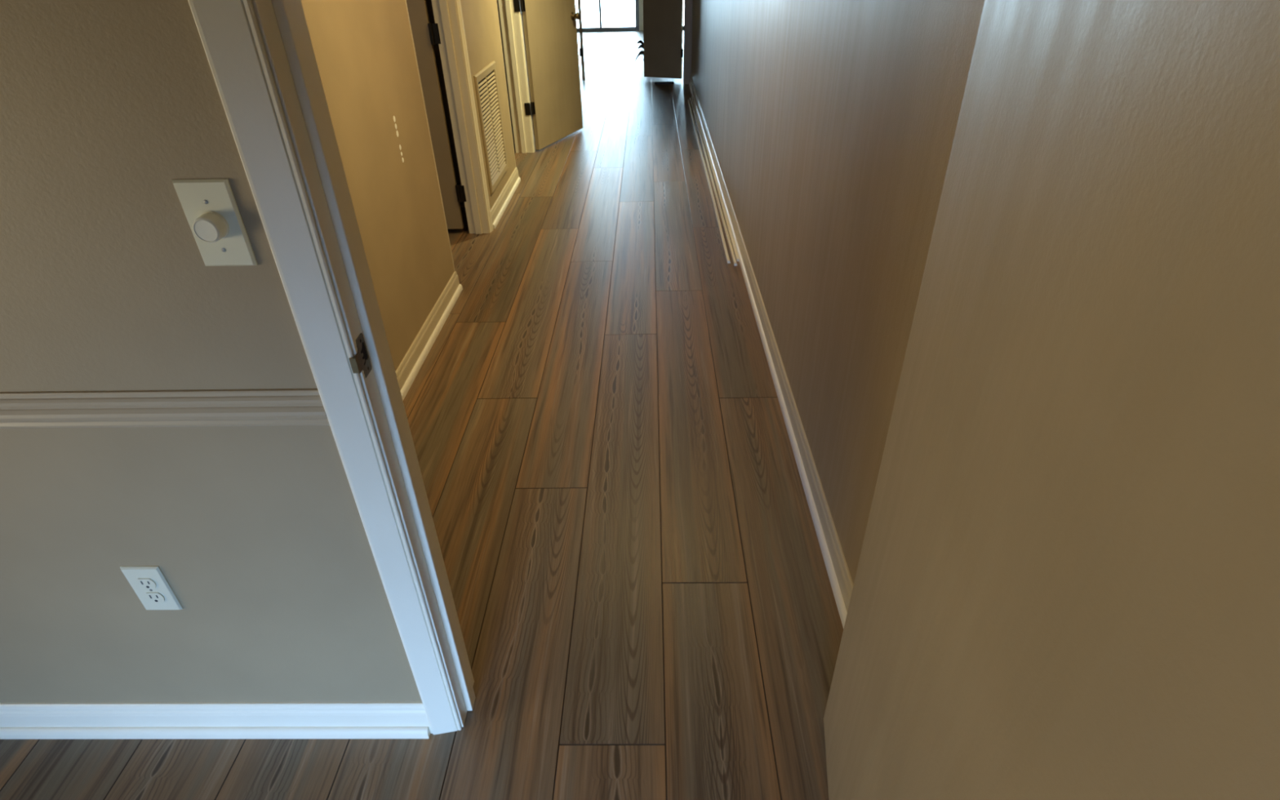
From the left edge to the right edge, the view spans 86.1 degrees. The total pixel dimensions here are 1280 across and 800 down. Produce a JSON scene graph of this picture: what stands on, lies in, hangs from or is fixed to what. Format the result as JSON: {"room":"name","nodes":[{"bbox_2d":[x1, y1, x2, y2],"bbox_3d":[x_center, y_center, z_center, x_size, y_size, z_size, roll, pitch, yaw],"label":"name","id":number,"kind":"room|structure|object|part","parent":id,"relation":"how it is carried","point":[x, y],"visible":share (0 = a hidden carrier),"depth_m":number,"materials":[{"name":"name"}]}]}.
{"room":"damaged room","nodes":[
{"label":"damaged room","id":0,"kind":"room"},
{"bbox_2d":[0,0,422,702],"bbox_3d":[-0.935,-0.294,0.941,5.540,2.440,0.115,-1,34,1],"label":"wall","id":1,"kind":"structure","parent":0,"point":[259,535],"depth_m":1.11,"materials":[{"name":"beige paint"}]},
{"bbox_2d":[120,565,183,609],"bbox_3d":[-0.929,0.360,1.304,0.072,0.119,0.008,-1,34,1],"label":"power outlet","id":2,"kind":"object","parent":1,"relation":"attached to","point":[149,584],"visible":1,"depth_m":1.30,"materials":[{"name":"white plastic"}]},
{"bbox_2d":[136,577,156,588],"bbox_3d":[-0.929,0.345,1.291,0.034,0.027,0.003,-1,34,1],"label":"receptacle","id":3,"kind":"object","parent":2,"relation":"attached to","point":[141,583],"depth_m":1.29,"materials":[{"name":"white plastic"}]},
{"bbox_2d":[145,591,164,602],"bbox_3d":[-0.929,0.378,1.313,0.034,0.027,0.003,-1,34,1],"label":"receptacle","id":4,"kind":"object","parent":2,"relation":"attached to","point":[150,597],"depth_m":1.31,"materials":[{"name":"white plastic"}]},
{"bbox_2d":[0,388,329,428],"bbox_3d":[-1.583,0.026,1.085,2.193,0.066,0.016,-1,34,1],"label":"trim","id":5,"kind":"structure","parent":1,"relation":"attached to","point":[283,406],"depth_m":1.06,"materials":[{"name":"beige paint"}]},
{"bbox_2d":[171,178,257,266],"bbox_3d":[-0.561,-0.226,0.896,0.072,0.117,0.028,-1,34,1],"label":"dimmer switch","id":6,"kind":"object","parent":1,"relation":"attached to","point":[210,207],"visible":1,"depth_m":0.89,"materials":[{"name":"beige plastic"}]},
{"bbox_3d":[-0.561,-0.224,0.894,0.038,0.038,0.022,-1,34,1],"label":"knob","id":7,"kind":"part","parent":6,"relation":"part of","materials":[{"name":"plastic"}]},
{"bbox_2d":[0,726,430,739],"bbox_3d":[-1.568,0.758,1.560,2.188,0.029,0.012,-1,34,1],"label":"trim","id":8,"kind":"structure","parent":1,"relation":"attached to","point":[43,732],"depth_m":1.54,"materials":[{"name":"beige paint"}]},
{"bbox_2d":[0,702,432,733],"bbox_3d":[-1.566,0.721,1.550,2.194,0.101,0.013,-1,34,1],"label":"baseboard","id":9,"kind":"structure","parent":1,"relation":"attached to","point":[287,713],"depth_m":1.52,"materials":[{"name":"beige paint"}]},
{"bbox_2d":[187,0,462,734],"bbox_3d":[-0.458,-0.123,0.971,0.062,2.105,0.016,-1,34,1],"label":"trim","id":10,"kind":"structure","parent":1,"relation":"attached to","point":[228,31],"depth_m":0.96,"materials":[{"name":"white paint"}]},
{"bbox_2d":[250,0,475,727],"bbox_3d":[0.011,-0.141,1.030,0.901,2.050,0.128,-1,34,1],"label":"trim","id":11,"kind":"structure","parent":1,"relation":"attached to","point":[282,24],"depth_m":1.01,"materials":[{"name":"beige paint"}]},
{"bbox_3d":[-0.424,-0.064,1.036,0.010,0.064,0.044,-1,34,1],"label":"strike plate","id":12,"kind":"part","parent":11,"relation":"part of","materials":[{"name":"gold metal"}]},
{"bbox_2d":[823,0,1279,799],"bbox_3d":[0.349,0.103,0.660,0.173,2.018,0.826,4,34,8],"label":"door","id":13,"kind":"structure","parent":1,"relation":"in","point":[1066,586],"depth_m":0.48,"materials":[{"name":"beige paint"}]},
{"bbox_2d":[301,0,534,371],"bbox_3d":[-1.008,-2.626,4.436,0.115,2.440,8.286,-1,34,1],"label":"wall","id":14,"kind":"structure","parent":0,"point":[363,50],"depth_m":2.68,"materials":[{"name":"beige paint"}]},
{"bbox_2d":[395,271,462,400],"bbox_3d":[-0.952,0.015,2.587,0.013,0.101,2.278,-1,34,1],"label":"baseboard","id":15,"kind":"structure","parent":14,"relation":"attached to","point":[410,359],"depth_m":3.02,"materials":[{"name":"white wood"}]},
{"bbox_2d":[404,0,454,271],"bbox_3d":[-0.968,-1.468,2.961,0.006,1.949,0.013,-1,34,1],"label":"trim","id":16,"kind":"structure","parent":14,"relation":"attached to","point":[405,0],"depth_m":3.12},
{"bbox_2d":[406,0,466,229],"bbox_3d":[-1.468,-1.874,3.668,0.812,2.000,0.104,-1,34,1],"label":"door","id":17,"kind":"structure","parent":14,"relation":"in","point":[425,34],"depth_m":3.85,"materials":[{"name":"beige paint"}]},
{"bbox_2d":[431,0,493,234],"bbox_3d":[-1.015,-1.892,3.671,0.122,2.070,0.029,-1,34,1],"label":"trim","id":18,"kind":"structure","parent":14,"relation":"attached to","point":[445,13],"depth_m":3.85,"materials":[{"name":"beige paint"}]},
{"bbox_2d":[473,61,508,195],"bbox_3d":[-0.936,-1.738,4.363,0.013,0.682,0.601,-1,34,1],"label":"air vent","id":19,"kind":"object","parent":14,"relation":"in","point":[486,81],"visible":1,"depth_m":4.33,"materials":[{"name":"beige metal"}]},
{"bbox_2d":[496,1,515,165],"bbox_3d":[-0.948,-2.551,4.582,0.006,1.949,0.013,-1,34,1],"label":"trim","id":20,"kind":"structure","parent":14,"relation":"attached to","point":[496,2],"depth_m":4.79,"materials":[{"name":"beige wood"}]},
{"bbox_2d":[497,0,535,153],"bbox_3d":[-1.008,-2.975,5.293,0.149,2.070,0.032,-1,34,1],"label":"trim","id":21,"kind":"structure","parent":14,"relation":"attached to","point":[509,19],"depth_m":5.52,"materials":[{"name":"beige paint"}]},
{"bbox_2d":[513,0,582,150],"bbox_3d":[-0.749,-3.196,5.637,0.173,2.015,0.931,11,36,18],"label":"door","id":22,"kind":"structure","parent":14,"relation":"in","point":[549,26],"depth_m":5.84,"materials":[{"name":"beige paint"}]},
{"bbox_3d":[-0.557,-3.336,5.958,0.069,0.062,0.062,11,36,18],"label":"knob","id":23,"kind":"part","parent":22,"relation":"part of","materials":[{"name":"gold metal"}]},
{"bbox_2d":[0,30,843,799],"bbox_3d":[-0.406,-2.172,6.041,6.500,0.120,19.050,-1,34,1],"label":"floor","id":24,"kind":"structure","parent":0,"point":[646,608],"depth_m":2.07,"materials":[{"name":"wood"}]},
{"bbox_2d":[634,40,644,62],"bbox_3d":[0.130,-4.710,9.370,0.325,0.384,0.317,15,37,22],"label":"potted plant","id":25,"kind":"object","parent":24,"relation":"on","point":[642,52],"visible":0.11,"depth_m":9.31,"materials":[{"name":"green plant"}]},
{"bbox_2d":[654,81,674,84],"bbox_3d":[0.304,-3.965,8.572,0.240,0.024,0.045,-1,34,1],"label":"air vent","id":26,"kind":"object","parent":24,"relation":"on","point":[655,82],"visible":1,"depth_m":8.55,"materials":[{"name":"black metal"}]},
{"bbox_2d":[687,99,730,263],"bbox_3d":[0.514,-2.047,5.698,0.020,0.016,4.640,-1,34,1],"label":"strip","id":27,"kind":"object","parent":24,"relation":"on","point":[691,114],"visible":1,"depth_m":4.76,"materials":[{"name":"white paint"}]},
{"bbox_2d":[689,97,737,266],"bbox_3d":[0.545,-2.065,5.724,0.020,0.016,4.775,-1,34,1],"label":"strip","id":28,"kind":"object","parent":24,"relation":"on","point":[696,121],"visible":1,"depth_m":4.70,"materials":[{"name":"white paint"}]},
{"bbox_2d":[691,96,739,261],"bbox_3d":[0.568,-2.110,5.790,0.021,0.016,4.815,-1,34,1],"label":"strip","id":29,"kind":"object","parent":24,"relation":"on","point":[699,122],"visible":0.96,"depth_m":4.76,"materials":[{"name":"white paint"}]},
{"bbox_2d":[426,0,512,206],"bbox_3d":[-2.264,-2.612,4.461,2.397,2.440,8.286,-1,34,1],"label":"wall","id":30,"kind":"structure","parent":0,"point":[428,2],"depth_m":4.37,"materials":[{"name":"paint"}]},
{"bbox_2d":[490,166,520,228],"bbox_3d":[-0.925,-1.409,4.717,0.013,0.101,1.054,-1,34,1],"label":"baseboard","id":31,"kind":"structure","parent":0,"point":[500,202],"depth_m":4.65,"materials":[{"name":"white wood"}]},
{"bbox_2d":[688,0,692,82],"bbox_3d":[-0.400,-4.966,7.920,6.440,2.440,0.120,-1,34,1],"label":"wall","id":32,"kind":"structure","parent":0,"point":[691,21],"depth_m":8.26,"materials":[{"name":"beige paint"}]},
{"bbox_2d":[577,0,585,80],"bbox_3d":[-0.798,-5.101,8.487,0.104,2.010,0.680,-3,34,-3],"label":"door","id":33,"kind":"structure","parent":32,"relation":"in","point":[581,49],"depth_m":8.54,"materials":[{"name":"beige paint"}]},
{"bbox_2d":[643,0,683,78],"bbox_3d":[0.266,-4.934,8.186,0.534,1.995,0.104,14,37,22],"label":"door","id":34,"kind":"structure","parent":32,"relation":"in","point":[663,49],"depth_m":8.50,"materials":[{"name":"beige paint"}]},
{"bbox_2d":[683,0,684,84],"bbox_3d":[-0.153,-4.815,8.018,1.386,2.070,0.124,-1,34,1],"label":"trim","id":35,"kind":"structure","parent":32,"relation":"attached to","point":[684,0],"depth_m":8.26,"materials":[{"name":"beige paint"}]},
{"bbox_2d":[684,0,690,84],"bbox_3d":[0.557,-4.810,7.931,0.062,2.130,0.016,-1,34,1],"label":"trim","id":36,"kind":"structure","parent":32,"relation":"attached to","point":[687,2],"depth_m":8.26,"materials":[{"name":"beige paint"}]},
{"bbox_2d":[690,0,985,584],"bbox_3d":[0.625,-2.643,4.405,0.120,2.440,8.286,-1,34,1],"label":"wall","id":37,"kind":"structure","parent":0,"point":[832,124],"depth_m":1.85,"materials":[{"name":"beige paint"}]},
{"bbox_2d":[688,75,853,628],"bbox_3d":[0.582,-1.665,5.047,0.013,0.101,8.266,-1,34,1],"label":"baseboard","id":38,"kind":"structure","parent":37,"relation":"attached to","point":[844,579],"depth_m":2.43,"materials":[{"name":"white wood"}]},
{"bbox_3d":[-0.336,-8.477,13.175,6.440,2.440,0.120,-1,34,1],"label":"wall","id":39,"kind":"structure","parent":0,"visible":0},
{"bbox_2d":[577,0,639,31],"bbox_3d":[-0.943,-8.293,13.245,1.812,2.080,0.100,-1,34,1],"label":"window","id":40,"kind":"structure","parent":39,"relation":"in","point":[636,28],"depth_m":13.74,"materials":[{"name":"glass"}]},
{"bbox_2d":[638,0,643,31],"bbox_3d":[-0.941,-8.311,13.210,1.985,2.150,0.018,-1,34,1],"label":"trim","id":41,"kind":"structure","parent":39,"relation":"attached to","point":[640,2],"depth_m":13.62,"materials":[{"name":"beige paint"}]},
{"label":"outside","id":42,"kind":"structure","parent":0,"visible":0},
{"bbox_2d":[574,0,684,27],"bbox_3d":[-0.686,-14.163,24.054,26.000,0.110,24.280,-1,34,1],"label":"ground","id":43,"kind":"structure","parent":42,"point":[615,13],"depth_m":17.68,"materials":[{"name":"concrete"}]}
]}

